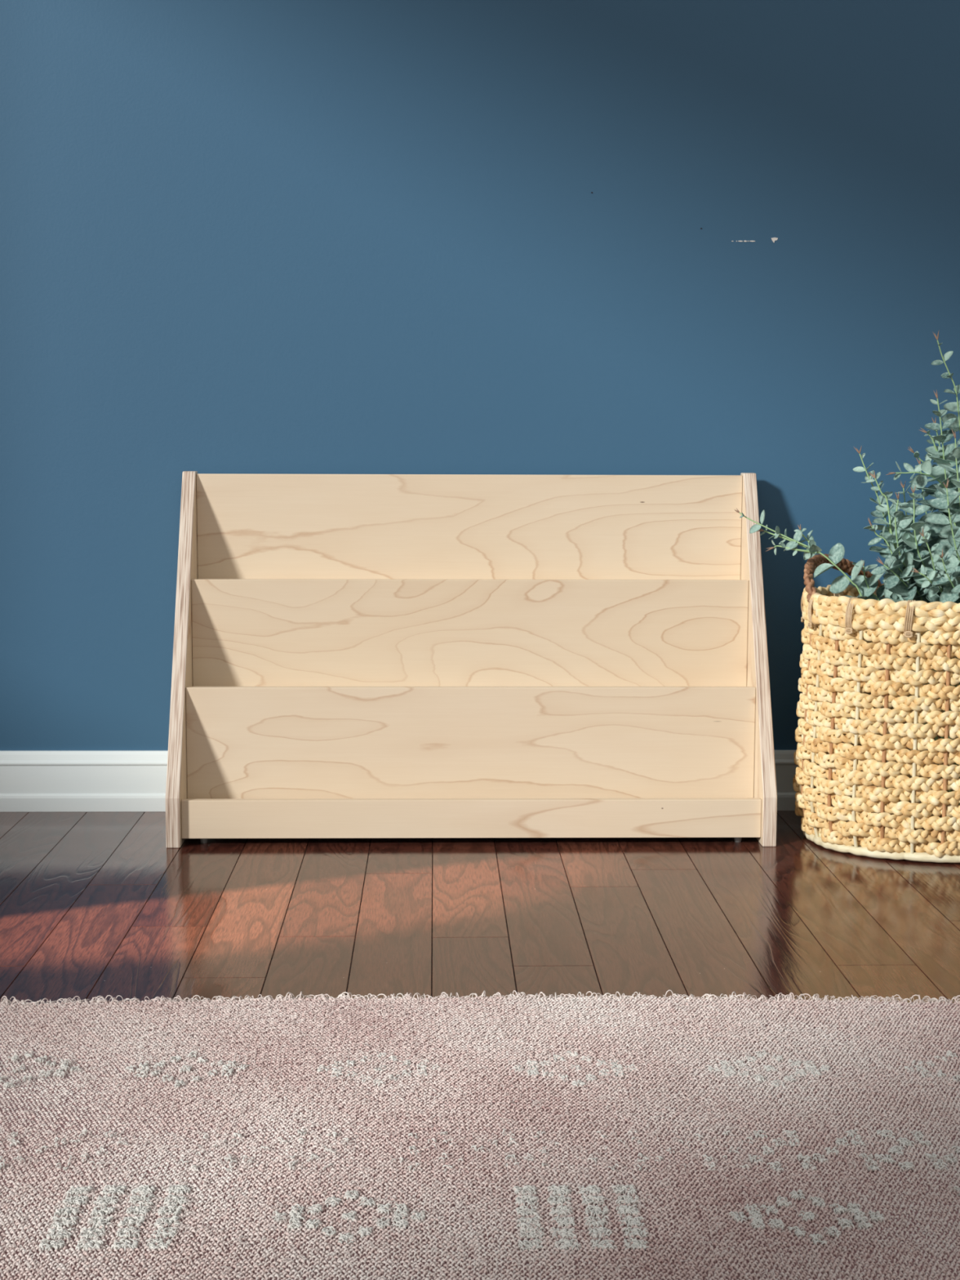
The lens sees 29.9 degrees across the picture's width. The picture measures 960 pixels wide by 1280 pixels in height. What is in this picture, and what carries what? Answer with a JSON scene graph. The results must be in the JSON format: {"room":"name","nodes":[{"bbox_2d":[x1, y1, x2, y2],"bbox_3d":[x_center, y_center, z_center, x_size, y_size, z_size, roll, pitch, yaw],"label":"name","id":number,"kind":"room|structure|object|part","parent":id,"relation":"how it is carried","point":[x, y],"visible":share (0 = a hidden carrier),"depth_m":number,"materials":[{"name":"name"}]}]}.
{"room":"children's room","nodes":[
{"label":"children's room","id":0,"kind":"room"},
{"bbox_2d":[0,0,959,750],"bbox_3d":[0.038,-1.391,2.484,5.000,3.320,0.121,0,6,-1],"label":"wall","id":1,"kind":"structure","parent":0,"point":[283,237],"depth_m":2.52,"materials":[{"name":"blue paint"}]},
{"bbox_2d":[0,750,893,812],"bbox_3d":[0.084,0.203,2.596,4.900,0.087,0.014,0,6,-1],"label":"baseboard","id":2,"kind":"structure","parent":1,"relation":"attached to","point":[31,780],"depth_m":2.58,"materials":[{"name":"white paint"}]},
{"bbox_2d":[0,810,959,1005],"bbox_3d":[0.099,0.550,0.010,5.000,0.030,5.329,0,6,-1],"label":"floor","id":3,"kind":"structure","parent":0,"point":[92,904],"depth_m":2.02,"materials":[{"name":"brown wood"}]},
{"bbox_2d":[165,471,777,848],"bbox_3d":[-0.012,0.018,2.447,0.801,0.487,0.228,0,6,-1],"label":"bookshelf","id":4,"kind":"object","parent":3,"relation":"on","point":[355,655],"visible":1,"depth_m":2.46,"materials":[{"name":"beige wood"}]},
{"bbox_3d":[-0.403,0.018,2.437,0.018,0.487,0.228,0,6,-1],"label":"panel","id":5,"kind":"part","parent":4,"relation":"part of","materials":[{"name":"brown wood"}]},
{"bbox_3d":[-0.014,-0.149,2.528,0.763,0.166,0.012,0,6,-1],"label":"display panel","id":6,"kind":"part","parent":4,"relation":"part of","materials":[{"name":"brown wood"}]},
{"bbox_3d":[-0.013,0.000,2.478,0.763,0.167,0.012,0,6,-1],"label":"display panel","id":7,"kind":"part","parent":4,"relation":"part of","materials":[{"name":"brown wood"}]},
{"bbox_3d":[-0.011,0.156,2.424,0.763,0.186,0.012,0,6,-1],"label":"display panel","id":8,"kind":"part","parent":4,"relation":"part of","materials":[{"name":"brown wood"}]},
{"bbox_3d":[0.379,0.018,2.457,0.018,0.487,0.228,0,6,-1],"label":"panel","id":9,"kind":"part","parent":4,"relation":"part of","materials":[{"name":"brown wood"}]},
{"bbox_2d":[0,990,959,1279],"bbox_3d":[-0.025,0.422,0.966,3.000,0.017,1.505,0,6,-1],"label":"woven rug","id":10,"kind":"object","parent":3,"relation":"on","point":[513,1137],"visible":1,"depth_m":1.36,"materials":[{"name":"pink carpet"}]},
{"bbox_2d":[792,553,959,862],"bbox_3d":[0.656,0.079,2.397,0.475,0.378,0.341,0,6,-1],"label":"woven basket","id":11,"kind":"object","parent":3,"relation":"on","point":[849,797],"visible":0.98,"depth_m":2.28,"materials":[{"name":"wicker"}]},
{"bbox_3d":[0.482,-0.086,2.445,0.052,0.061,0.222,5,8,35],"label":"handle","id":12,"kind":"part","parent":11,"relation":"part of","materials":[{"name":"brown wicker"}]},
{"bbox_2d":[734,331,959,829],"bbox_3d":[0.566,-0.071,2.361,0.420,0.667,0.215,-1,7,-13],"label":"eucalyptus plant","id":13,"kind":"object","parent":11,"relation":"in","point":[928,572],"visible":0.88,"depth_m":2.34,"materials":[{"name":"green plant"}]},
{"bbox_3d":[0.414,-0.131,2.390,0.075,0.029,0.007,3,7,23],"label":"stem","id":14,"kind":"part","parent":13,"relation":"part of","materials":[{"name":"green plant"}]},
{"bbox_3d":[0.418,-0.119,2.377,0.059,0.011,0.009,1,6,9],"label":"stem","id":15,"kind":"part","parent":13,"relation":"part of","materials":[{"name":"green plant"}]},
{"bbox_3d":[0.494,0.045,2.396,0.297,0.427,0.067,0,6,-1],"label":"stem","id":16,"kind":"part","parent":13,"relation":"part of","materials":[{"name":"green plant"}]},
{"bbox_3d":[0.531,-0.164,2.352,0.034,0.096,0.003,0,6,-1],"label":"stem","id":17,"kind":"part","parent":13,"relation":"part of","materials":[{"name":"green plant"}]},
{"bbox_3d":[0.597,0.007,2.385,0.200,0.506,0.020,0,6,-1],"label":"stem","id":18,"kind":"part","parent":13,"relation":"part of","materials":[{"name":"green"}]},
{"bbox_3d":[0.612,0.081,2.390,0.213,0.358,0.012,1,6,7],"label":"stem","id":19,"kind":"part","parent":13,"relation":"part of","materials":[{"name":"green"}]},
{"bbox_3d":[0.595,0.055,2.374,0.179,0.413,0.036,0,6,-1],"label":"stem","id":20,"kind":"part","parent":13,"relation":"part of","materials":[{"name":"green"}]},
{"bbox_3d":[0.587,0.079,2.378,0.142,0.363,0.021,-4,7,-32],"label":"stem","id":21,"kind":"part","parent":13,"relation":"part of","materials":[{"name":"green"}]},
{"bbox_3d":[0.584,0.037,2.378,0.106,0.446,0.019,-4,8,-34],"label":"stem","id":22,"kind":"part","parent":13,"relation":"part of","materials":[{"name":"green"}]},
{"bbox_3d":[0.598,0.026,2.428,0.019,0.458,0.089,-3,7,-27],"label":"stem","id":23,"kind":"part","parent":13,"relation":"part of","materials":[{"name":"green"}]},
{"bbox_3d":[0.588,0.018,2.389,0.099,0.482,0.055,0,6,-1],"label":"stem","id":24,"kind":"part","parent":13,"relation":"part of","materials":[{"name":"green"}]},
{"bbox_3d":[0.627,0.033,2.382,0.159,0.456,0.008,-3,7,-27],"label":"stem","id":25,"kind":"part","parent":13,"relation":"part of","materials":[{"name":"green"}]},
{"bbox_3d":[0.601,0.086,2.351,0.014,0.356,0.127,5,8,37],"label":"stem","id":26,"kind":"part","parent":13,"relation":"part of","materials":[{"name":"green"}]},
{"bbox_3d":[0.598,-0.248,2.353,0.027,0.046,0.011,3,7,24],"label":"stem","id":27,"kind":"part","parent":13,"relation":"part of","materials":[{"name":"green plant"}]},
{"bbox_3d":[0.612,0.011,2.414,0.039,0.490,0.080,0,6,-1],"label":"stem","id":28,"kind":"part","parent":13,"relation":"part of","materials":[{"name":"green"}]},
{"bbox_3d":[0.614,0.063,2.357,0.126,0.401,0.022,-4,8,-32],"label":"stem","id":29,"kind":"part","parent":13,"relation":"part of","materials":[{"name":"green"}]},
{"bbox_3d":[0.626,-0.028,2.373,0.068,0.577,0.011,-2,7,-16],"label":"stem","id":30,"kind":"part","parent":13,"relation":"part of","materials":[{"name":"green plant"}]},
{"bbox_3d":[0.614,0.076,2.349,0.032,0.376,0.133,2,7,15],"label":"stem","id":31,"kind":"part","parent":13,"relation":"part of","materials":[{"name":"green plant"}]},
{"bbox_3d":[0.629,-0.067,2.384,0.069,0.653,0.005,0,6,-1],"label":"stem","id":32,"kind":"part","parent":13,"relation":"part of","materials":[{"name":"green plant"}]},
{"bbox_3d":[0.612,0.032,2.352,0.048,0.462,0.097,0,6,-1],"label":"stem","id":33,"kind":"part","parent":13,"relation":"part of","materials":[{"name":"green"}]},
{"bbox_3d":[0.627,-0.001,2.368,0.043,0.525,0.076,0,6,-1],"label":"stem","id":34,"kind":"part","parent":13,"relation":"part of","materials":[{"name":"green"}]},
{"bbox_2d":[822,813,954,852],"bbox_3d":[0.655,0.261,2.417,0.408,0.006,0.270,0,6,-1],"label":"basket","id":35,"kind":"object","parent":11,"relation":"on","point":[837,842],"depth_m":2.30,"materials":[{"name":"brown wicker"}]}
]}

